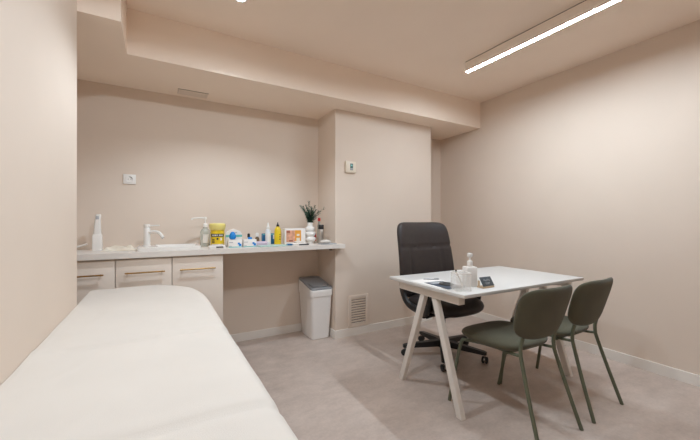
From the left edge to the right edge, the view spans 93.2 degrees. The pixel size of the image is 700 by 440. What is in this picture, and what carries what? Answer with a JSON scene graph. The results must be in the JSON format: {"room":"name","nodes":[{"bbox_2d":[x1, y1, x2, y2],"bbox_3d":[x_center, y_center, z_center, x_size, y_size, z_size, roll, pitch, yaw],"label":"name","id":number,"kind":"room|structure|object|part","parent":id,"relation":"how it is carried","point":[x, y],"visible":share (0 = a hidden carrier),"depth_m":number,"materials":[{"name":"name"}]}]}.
{"room":"examination room","nodes":[
{"label":"examination room","id":0,"kind":"room"},
{"bbox_2d":[0,0,76,384],"bbox_3d":[-0.662,-0.126,-0.176,0.578,2.612,4.162,0,0,-30],"label":"wall","id":1,"kind":"structure","parent":0,"point":[38,38],"depth_m":1.18,"materials":[{"name":"beige paint"}]},
{"bbox_2d":[77,79,440,334],"bbox_3d":[-0.598,-0.126,3.614,4.800,2.612,0.150,0,0,-30],"label":"wall","id":2,"kind":"structure","parent":0,"point":[245,169],"depth_m":3.11,"materials":[{"name":"beige paint"}]},
{"bbox_2d":[123,174,135,183],"bbox_3d":[-1.856,-0.350,2.788,0.089,0.082,0.013,0,0,-30],"label":"wall socket","id":3,"kind":"object","parent":2,"relation":"attached to","point":[127,178],"visible":1,"depth_m":2.79,"materials":[{"name":"white plastic"}]},
{"bbox_2d":[231,323,301,341],"bbox_3d":[-0.817,1.140,3.392,1.057,0.080,0.013,0,0,-30],"label":"baseboard","id":4,"kind":"structure","parent":2,"relation":"attached to","point":[244,336],"depth_m":3.37,"materials":[{"name":"beige wood"}]},
{"bbox_2d":[77,0,479,139],"bbox_3d":[-0.349,-1.277,3.043,4.355,0.310,1.088,0,0,-30],"label":"ceiling","id":5,"kind":"structure","parent":0,"point":[118,45],"depth_m":2.70,"materials":[{"name":"paint"}]},
{"bbox_2d":[178,88,208,98],"bbox_3d":[-1.380,-1.118,2.916,0.239,0.007,0.118,0,0,-30],"label":"ceiling vent","id":6,"kind":"object","parent":5,"relation":"in","point":[180,91],"visible":1,"depth_m":2.90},
{"bbox_2d":[318,109,430,330],"bbox_3d":[0.308,0.029,3.817,1.290,2.302,0.410,0,0,-30],"label":"wall column","id":7,"kind":"structure","parent":0,"point":[390,186],"depth_m":3.54,"materials":[{"name":"beige paint"}]},
{"bbox_2d":[345,161,355,172],"bbox_3d":[0.006,-0.549,3.388,0.120,0.116,0.028,0,0,-30],"label":"thermostat","id":8,"kind":"object","parent":7,"relation":"attached to","point":[350,167],"visible":1,"depth_m":3.37,"materials":[{"name":"beige plastic"}]},
{"bbox_2d":[348,293,368,327],"bbox_3d":[0.088,0.933,3.445,0.244,0.328,0.013,0,0,-30],"label":"wall vent","id":9,"kind":"object","parent":7,"relation":"attached to","point":[358,305],"visible":1,"depth_m":3.44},
{"bbox_2d":[329,316,432,338],"bbox_3d":[0.315,1.140,3.806,1.316,0.080,0.410,0,0,-30],"label":"baseboard","id":10,"kind":"structure","parent":7,"relation":"attached to","point":[337,334],"depth_m":3.52,"materials":[{"name":"beige wood"}]},
{"bbox_2d":[126,0,699,102],"bbox_3d":[0.679,-1.482,1.320,5.100,0.100,5.800,0,0,-30],"label":"ceiling","id":11,"kind":"structure","parent":0,"point":[428,44],"depth_m":2.49,"materials":[{"name":"paint"}]},
{"bbox_2d":[465,0,620,72],"bbox_3d":[1.409,-1.387,2.392,0.043,0.090,1.400,0,0,-30],"label":"lamp","id":12,"kind":"object","parent":11,"relation":"attached to","point":[585,8],"visible":1,"depth_m":2.40,"materials":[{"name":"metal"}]},
{"bbox_3d":[1.409,-1.429,2.392,0.040,0.005,1.396,0,0,-30],"label":"mounting rail","id":13,"kind":"part","parent":12,"relation":"part of","materials":[{"name":"beige metal"}]},
{"bbox_2d":[235,315,699,439],"bbox_3d":[0.679,1.230,1.320,5.100,0.100,5.800,0,0,-30],"label":"floor","id":14,"kind":"structure","parent":0,"point":[351,387],"depth_m":2.24,"materials":[{"name":"concrete"}]},
{"bbox_2d":[77,259,115,304],"bbox_3d":[-1.932,0.725,2.452,0.352,0.910,0.512,0,0,-30],"label":"base cabinet","id":15,"kind":"object","parent":14,"relation":"on","point":[92,275],"visible":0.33,"depth_m":2.29,"materials":[{"name":"beige paint"}]},
{"bbox_3d":[-1.807,0.377,2.248,0.219,0.011,0.035,0,0,-30],"label":"handle","id":16,"kind":"part","parent":15,"relation":"part of","materials":[{"name":"gold metal"}]},
{"bbox_2d":[115,256,171,287],"bbox_3d":[-1.624,0.725,2.631,0.352,0.910,0.512,0,0,-30],"label":"base cabinet","id":17,"kind":"object","parent":14,"relation":"on","point":[129,272],"visible":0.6,"depth_m":2.44,"materials":[{"name":"beige paint"}]},
{"bbox_3d":[-1.500,0.377,2.427,0.251,0.011,0.035,0,0,-30],"label":"handle","id":18,"kind":"part","parent":17,"relation":"part of","materials":[{"name":"gold metal"}]},
{"bbox_2d":[0,285,297,439],"bbox_3d":[-0.832,0.812,1.341,0.650,0.736,2.331,0,0,-30],"label":"examination table","id":19,"kind":"object","parent":14,"relation":"on","point":[153,362],"visible":1,"depth_m":0.93,"materials":[{"name":"white fabric"}]},
{"bbox_2d":[172,254,222,322],"bbox_3d":[-1.310,0.725,2.813,0.367,0.910,0.512,0,0,-30],"label":"base cabinet","id":20,"kind":"object","parent":14,"relation":"on","point":[202,273],"visible":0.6,"depth_m":2.64,"materials":[{"name":"beige paint"}]},
{"bbox_3d":[-1.195,0.377,2.604,0.256,0.011,0.035,0,0,-30],"label":"handle","id":21,"kind":"part","parent":20,"relation":"part of","materials":[{"name":"gold metal"}]},
{"bbox_2d":[77,242,344,260],"bbox_3d":[-1.274,0.249,2.841,2.548,0.040,0.503,0,0,-30],"label":"countertop","id":22,"kind":"structure","parent":20,"relation":"on","point":[87,254],"depth_m":2.58,"materials":[{"name":"white stone"}]},
{"bbox_2d":[92,214,102,250],"bbox_3d":[-1.956,0.089,2.564,0.062,0.280,0.060,0,0,-30],"label":"handheld device","id":23,"kind":"object","parent":22,"relation":"on","point":[97,237],"visible":1,"depth_m":2.55,"materials":[{"name":"white plastic"}]},
{"bbox_2d":[101,245,136,251],"bbox_3d":[-1.783,0.209,2.567,0.222,0.040,0.180,0,0,-30],"label":"folded cloth","id":24,"kind":"object","parent":22,"relation":"on","point":[115,247],"visible":0.98,"depth_m":2.53,"materials":[{"name":"beige fabric"}]},
{"bbox_2d":[143,224,163,245],"bbox_3d":[-1.568,0.115,2.653,0.162,0.174,0.056,0,0,-10],"label":"tap","id":25,"kind":"object","parent":22,"relation":"on","point":[147,233],"visible":0.98,"depth_m":2.63,"materials":[{"name":"white metal"}]},
{"bbox_3d":[-1.546,0.108,2.646,0.121,0.066,0.025,0,0,-4],"label":"spout","id":26,"kind":"part","parent":25,"relation":"part of","materials":[{"name":"white metal"}]},
{"bbox_2d":[137,243,200,250],"bbox_3d":[-1.482,0.232,2.724,0.447,0.059,0.312,0,0,-30],"label":"washbasin","id":27,"kind":"object","parent":22,"relation":"in","point":[193,245],"visible":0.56,"depth_m":2.62,"materials":[{"name":"white ceramic"}]},
{"bbox_2d":[191,217,209,246],"bbox_3d":[-1.330,0.097,2.945,0.159,0.264,0.082,0,0,-30],"label":"soap dispenser","id":28,"kind":"object","parent":22,"relation":"on","point":[205,232],"visible":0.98,"depth_m":2.94,"materials":[{"name":"white"}]},
{"bbox_2d":[200,227,209,246],"bbox_3d":[-1.296,0.143,2.965,0.080,0.172,0.082,0,0,-30],"label":"bottle","id":29,"kind":"object","parent":28,"relation":"attached to","point":[205,232],"depth_m":2.93,"materials":[{"name":"white"}]},
{"bbox_2d":[208,245,225,248],"bbox_3d":[-1.105,0.216,2.746,0.130,0.024,0.066,0,0,-33],"label":"pack","id":30,"kind":"object","parent":22,"relation":"on","point":[210,246],"visible":1,"depth_m":2.72},
{"bbox_2d":[209,223,225,244],"bbox_3d":[-1.149,0.124,2.872,0.136,0.209,0.136,0,0,-30],"label":"sharps container","id":31,"kind":"object","parent":22,"relation":"on","point":[217,230],"visible":0.91,"depth_m":2.82,"materials":[{"name":"yellow plastic"}]},
{"bbox_2d":[210,230,224,244],"bbox_3d":[-1.149,0.154,2.871,0.115,0.148,0.116,0,0,-30],"label":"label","id":32,"kind":"object","parent":31,"relation":"attached to","point":[217,236],"depth_m":2.82,"materials":[{"name":"yellow paper"}]},
{"bbox_3d":[-1.149,0.050,2.872,0.136,0.060,0.136,0,0,-30],"label":"lid","id":33,"kind":"part","parent":31,"relation":"part of","materials":[{"name":"yellow plastic"}]},
{"bbox_2d":[225,229,241,246],"bbox_3d":[-1.046,0.150,2.977,0.139,0.157,0.064,0,0,-24],"label":"pack","id":34,"kind":"object","parent":22,"relation":"on","point":[238,233],"visible":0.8,"depth_m":2.95},
{"bbox_2d":[228,239,241,247],"bbox_3d":[-0.999,0.196,2.872,0.113,0.066,0.057,0,0,-28],"label":"box","id":35,"kind":"object","parent":22,"relation":"on","point":[235,242],"visible":0.93,"depth_m":2.85,"materials":[{"name":"white cardboard"}]},
{"bbox_2d":[229,232,235,239],"bbox_3d":[-1.014,0.127,2.863,0.057,0.069,0.057,0,0,-30],"label":"bulb","id":36,"kind":"object","parent":35,"relation":"on","point":[232,235],"visible":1,"depth_m":2.84,"materials":[{"name":"plastic"}]},
{"bbox_2d":[242,239,256,246],"bbox_3d":[-0.889,0.196,2.927,0.113,0.066,0.057,0,0,-32],"label":"box","id":37,"kind":"object","parent":22,"relation":"on","point":[245,242],"visible":0.96,"depth_m":2.90,"materials":[{"name":"white cardboard"}]},
{"bbox_2d":[261,233,273,243],"bbox_3d":[-0.798,0.176,3.260,0.136,0.105,0.041,0,0,-30],"label":"carton","id":38,"kind":"object","parent":22,"relation":"on","point":[262,234],"visible":0.27,"depth_m":3.25,"materials":[{"name":"blue cardboard"}]},
{"bbox_2d":[265,223,270,244],"bbox_3d":[-0.775,0.122,3.134,0.052,0.212,0.053,0,0,-30],"label":"spray bottle","id":39,"kind":"object","parent":22,"relation":"on","point":[268,231],"visible":0.89,"depth_m":3.12,"materials":[{"name":"white plastic"}]},
{"bbox_2d":[257,244,287,246],"bbox_3d":[-0.701,0.223,2.987,0.260,0.012,0.125,0,0,-32],"label":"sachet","id":40,"kind":"object","parent":22,"relation":"on","point":[269,245],"visible":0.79,"depth_m":2.94,"materials":[{"name":"white plastic"}]},
{"bbox_2d":[257,241,267,244],"bbox_3d":[-0.801,0.201,2.993,0.100,0.030,0.075,0,0,-24],"label":"packet","id":41,"kind":"object","parent":40,"relation":"on","point":[258,242],"visible":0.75,"depth_m":2.97,"materials":[{"name":"plastic"}]},
{"bbox_2d":[274,222,280,243],"bbox_3d":[-0.692,0.121,3.172,0.066,0.215,0.066,0,0,-30],"label":"squeeze bottle","id":42,"kind":"object","parent":22,"relation":"on","point":[277,232],"visible":0.84,"depth_m":3.15,"materials":[{"name":"yellow plastic"}]},
{"bbox_2d":[283,228,304,243],"bbox_3d":[-0.543,0.151,3.222,0.203,0.155,0.083,0,0,-27],"label":"kit box","id":43,"kind":"object","parent":22,"relation":"on","point":[290,235],"visible":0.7,"depth_m":3.18,"materials":[{"name":"white cardboard"}]},
{"bbox_3d":[-0.567,0.147,3.166,0.086,0.112,0.002,0,0,-27],"label":"peach panel","id":44,"kind":"part","parent":43,"relation":"part of","materials":[{"name":"orange cardboard"}]},
{"bbox_3d":[-0.501,0.147,3.199,0.060,0.112,0.001,0,0,-27],"label":"orange panel","id":45,"kind":"part","parent":43,"relation":"part of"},
{"bbox_2d":[291,241,306,244],"bbox_3d":[-0.494,0.210,3.148,0.160,0.036,0.090,0,0,-30],"label":"pads","id":46,"kind":"object","parent":22,"relation":"on","point":[295,242],"visible":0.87,"depth_m":3.12,"materials":[{"name":"white paper"}]},
{"bbox_2d":[305,223,315,243],"bbox_3d":[-0.402,0.123,3.329,0.118,0.211,0.118,0,0,-30],"label":"vase","id":47,"kind":"object","parent":22,"relation":"on","point":[309,233],"visible":0.97,"depth_m":3.29,"materials":[{"name":"white ceramic"}]},
{"bbox_2d":[300,201,323,222],"bbox_3d":[-0.382,-0.077,3.337,0.286,0.255,0.126,0,0,-30],"label":"bunch","id":48,"kind":"object","parent":47,"relation":"in","point":[310,218],"visible":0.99,"depth_m":3.31,"materials":[{"name":"green plant"}]},
{"bbox_2d":[317,218,320,242],"bbox_3d":[-0.320,0.098,3.435,0.040,0.261,0.040,0,0,-30],"label":"bottle","id":49,"kind":"object","parent":22,"relation":"on","point":[319,219],"visible":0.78,"depth_m":3.42,"materials":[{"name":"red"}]},
{"bbox_2d":[318,225,323,242],"bbox_3d":[-0.292,0.134,3.335,0.057,0.189,0.057,0,0,-30],"label":"metal canister","id":50,"kind":"object","parent":22,"relation":"on","point":[320,227],"visible":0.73,"depth_m":3.31,"materials":[{"name":"silver metal"}]},
{"bbox_2d":[318,239,336,244],"bbox_3d":[-0.223,0.205,3.248,0.165,0.046,0.105,0,0,-36],"label":"tissue","id":51,"kind":"object","parent":22,"relation":"on","point":[323,242],"visible":1,"depth_m":3.21,"materials":[{"name":"white paper"}]},
{"bbox_2d":[299,276,332,339],"bbox_3d":[-0.362,0.890,3.436,0.245,0.580,0.361,0,0,-30],"label":"waste bin","id":52,"kind":"object","parent":14,"relation":"on","point":[315,293],"visible":1,"depth_m":3.31,"materials":[{"name":"grey plastic"}]},
{"bbox_3d":[-0.362,0.643,3.436,0.235,0.085,0.351,0,0,-30],"label":"lid","id":53,"kind":"part","parent":52,"relation":"part of","materials":[{"name":"grey plastic"}]},
{"bbox_2d":[397,222,487,371],"bbox_3d":[0.829,0.594,2.954,0.709,1.161,0.706,0,0,-29],"label":"office chair","id":54,"kind":"object","parent":14,"relation":"on","point":[423,247],"visible":0.59,"depth_m":3.02,"materials":[{"name":"leather"}]},
{"bbox_3d":[0.550,0.641,2.821,0.064,0.300,0.387,0,0,-29],"label":"armrest","id":55,"kind":"part","parent":54,"relation":"part of","materials":[{"name":"black plastic"}]},
{"bbox_3d":[0.631,1.081,2.919,0.330,0.065,0.064,0,0,-3],"label":"arm","id":56,"kind":"part","parent":54,"relation":"part of","materials":[{"name":"black plastic"}]},
{"bbox_3d":[0.698,0.357,3.162,0.657,0.687,0.215,0,0,-29],"label":"backrest","id":57,"kind":"part","parent":54,"relation":"part of","materials":[{"name":"leather"}]},
{"bbox_3d":[0.756,1.081,3.112,0.064,0.065,0.330,0,0,-21],"label":"arm","id":58,"kind":"part","parent":54,"relation":"part of","materials":[{"name":"black plastic"}]},
{"bbox_3d":[0.776,1.081,2.742,0.064,0.065,0.330,0,0,15],"label":"arm","id":59,"kind":"part","parent":54,"relation":"part of","materials":[{"name":"black plastic"}]},
{"bbox_3d":[0.836,0.724,2.913,0.550,0.128,0.530,0,0,-29],"label":"seat","id":60,"kind":"part","parent":54,"relation":"part of","materials":[{"name":"leather"}]},
{"bbox_3d":[0.977,1.081,3.053,0.330,0.065,0.064,0,0,-39],"label":"arm","id":61,"kind":"part","parent":54,"relation":"part of","materials":[{"name":"black plastic"}]},
{"bbox_3d":[0.990,1.081,2.825,0.330,0.065,0.064,0,0,33],"label":"arm","id":62,"kind":"part","parent":54,"relation":"part of","materials":[{"name":"black plastic"}]},
{"bbox_2d":[390,266,583,420],"bbox_3d":[1.028,0.802,2.504,1.256,0.755,0.731,0,0,-29],"label":"desk","id":63,"kind":"object","parent":14,"relation":"on","point":[505,279],"visible":0.84,"depth_m":2.29,"materials":[{"name":"white wood"}]},
{"bbox_3d":[0.449,0.841,2.369,0.036,0.678,0.289,0,0,-29],"label":"leg","id":64,"kind":"part","parent":63,"relation":"part of","materials":[{"name":"white wood"}]},
{"bbox_2d":[410,279,460,287],"bbox_3d":[0.588,0.424,2.268,0.210,0.001,0.297,0,0,-29],"label":"paper sheet","id":65,"kind":"object","parent":63,"relation":"on","point":[422,281],"visible":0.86,"depth_m":2.31,"materials":[{"name":"white paper"}]},
{"bbox_2d":[425,281,461,288],"bbox_3d":[0.625,0.422,2.185,0.150,0.002,0.235,0,0,-24],"label":"leaflet","id":66,"kind":"object","parent":65,"relation":"on","point":[436,283],"visible":0.75,"depth_m":2.16,"materials":[{"name":"white paper"}]},
{"bbox_2d":[439,282,453,285],"bbox_3d":[0.639,0.416,2.193,0.096,0.010,0.096,0,0,-30],"label":"ring","id":67,"kind":"object","parent":66,"relation":"on","point":[440,283],"visible":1,"depth_m":2.17,"materials":[{"name":"grey metal"}]},
{"bbox_3d":[0.612,0.841,2.070,0.036,0.678,0.260,0,0,-29],"label":"leg","id":68,"kind":"part","parent":63,"relation":"part of","materials":[{"name":"white wood"}]},
{"bbox_2d":[451,271,470,273],"bbox_3d":[0.681,0.370,2.036,0.094,0.110,0.094,0,0,-6],"label":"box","id":69,"kind":"object","parent":63,"relation":"on","point":[451,271],"visible":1,"depth_m":2.00,"materials":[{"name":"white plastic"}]},
{"bbox_2d":[462,253,476,286],"bbox_3d":[0.782,0.318,2.172,0.074,0.214,0.084,0,0,-6],"label":"pump bottle","id":70,"kind":"object","parent":63,"relation":"on","point":[468,280],"visible":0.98,"depth_m":2.13,"materials":[{"name":"white plastic"}]},
{"bbox_2d":[477,276,493,288],"bbox_3d":[0.867,0.392,2.115,0.106,0.065,0.050,0,0,-28],"label":"card holder","id":71,"kind":"object","parent":63,"relation":"on","point":[487,282],"visible":1,"depth_m":2.10,"materials":[{"name":"brown wood"}]},
{"bbox_3d":[1.456,0.841,2.916,0.036,0.678,0.289,0,0,-29],"label":"leg","id":72,"kind":"part","parent":63,"relation":"part of","materials":[{"name":"white wood"}]},
{"bbox_3d":[1.619,0.841,2.617,0.036,0.678,0.260,0,0,-29],"label":"leg","id":73,"kind":"part","parent":63,"relation":"part of","materials":[{"name":"white wood"}]},
{"bbox_2d":[448,285,583,439],"bbox_3d":[1.006,0.773,2.037,0.514,0.821,0.597,0,0,-27],"label":"chair","id":74,"kind":"object","parent":14,"relation":"on","point":[540,313],"visible":1,"depth_m":1.85,"materials":[{"name":"green plastic"}]},
{"bbox_3d":[0.723,0.964,2.123,0.199,0.436,0.024,0,0,39],"label":"leg","id":75,"kind":"part","parent":74,"relation":"part of","materials":[{"name":"green metal"}]},
{"bbox_3d":[1.099,0.964,2.318,0.024,0.437,0.199,0,0,-3],"label":"leg","id":76,"kind":"part","parent":74,"relation":"part of","materials":[{"name":"metal"}]},
{"bbox_3d":[0.975,0.726,2.096,0.456,0.078,0.405,0,0,-27],"label":"seat","id":77,"kind":"part","parent":74,"relation":"part of","materials":[{"name":"green fabric"}]},
{"bbox_3d":[1.007,0.755,2.035,0.380,0.031,0.315,0,0,-27],"label":"seat frame","id":78,"kind":"part","parent":74,"relation":"part of","materials":[{"name":"green metal"}]},
{"bbox_3d":[0.958,0.913,1.763,0.028,0.541,0.161,0,0,-10],"label":"leg","id":79,"kind":"part","parent":74,"relation":"part of","materials":[{"name":"metal"}]},
{"bbox_3d":[1.104,0.512,1.846,0.468,0.299,0.122,0,0,-27],"label":"backrest","id":80,"kind":"part","parent":74,"relation":"part of","materials":[{"name":"green fabric"}]},
{"bbox_3d":[1.256,0.913,1.917,0.028,0.541,0.161,0,0,-44],"label":"leg","id":81,"kind":"part","parent":74,"relation":"part of","materials":[{"name":"green metal"}]},
{"bbox_2d":[497,277,623,423],"bbox_3d":[1.436,0.773,2.277,0.514,0.821,0.597,0,0,-31],"label":"chair","id":82,"kind":"object","parent":14,"relation":"on","point":[588,301],"visible":0.66,"depth_m":2.05,"materials":[{"name":"green plastic"}]},
{"bbox_3d":[1.148,0.964,2.343,0.199,0.436,0.024,0,0,35],"label":"leg","id":83,"kind":"part","parent":82,"relation":"part of","materials":[{"name":"green metal"}]},
{"bbox_3d":[1.510,0.964,2.563,0.024,0.437,0.199,0,0,-7],"label":"leg","id":84,"kind":"part","parent":82,"relation":"part of","materials":[{"name":"green metal"}]},
{"bbox_3d":[1.402,0.726,2.334,0.456,0.078,0.405,0,0,-31],"label":"seat","id":85,"kind":"part","parent":82,"relation":"part of","materials":[{"name":"green fabric"}]},
{"bbox_3d":[1.438,0.755,2.275,0.380,0.031,0.315,0,0,-31],"label":"seat frame","id":86,"kind":"part","parent":82,"relation":"part of","materials":[{"name":"green metal"}]},
{"bbox_3d":[1.408,0.913,2.000,0.028,0.541,0.161,0,0,-14],"label":"leg","id":87,"kind":"part","parent":82,"relation":"part of","materials":[{"name":"metal"}]},
{"bbox_3d":[1.548,0.512,2.093,0.468,0.299,0.122,0,0,-31],"label":"backrest","id":88,"kind":"part","parent":82,"relation":"part of","materials":[{"name":"green fabric"}]},
{"bbox_3d":[1.695,0.913,2.175,0.161,0.541,0.028,0,0,42],"label":"leg","id":89,"kind":"part","parent":82,"relation":"part of","materials":[{"name":"green metal"}]},
{"bbox_2d":[441,20,699,374],"bbox_3d":[2.607,-0.126,2.354,0.200,2.612,5.257,0,0,-29],"label":"wall","id":90,"kind":"structure","parent":0,"point":[590,170],"depth_m":2.87,"materials":[{"name":"beige paint"}]},
{"bbox_2d":[471,312,699,386],"bbox_3d":[2.515,1.140,2.300,0.013,0.080,5.252,0,0,-29],"label":"baseboard","id":91,"kind":"structure","parent":90,"relation":"attached to","point":[680,375],"depth_m":2.69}
]}

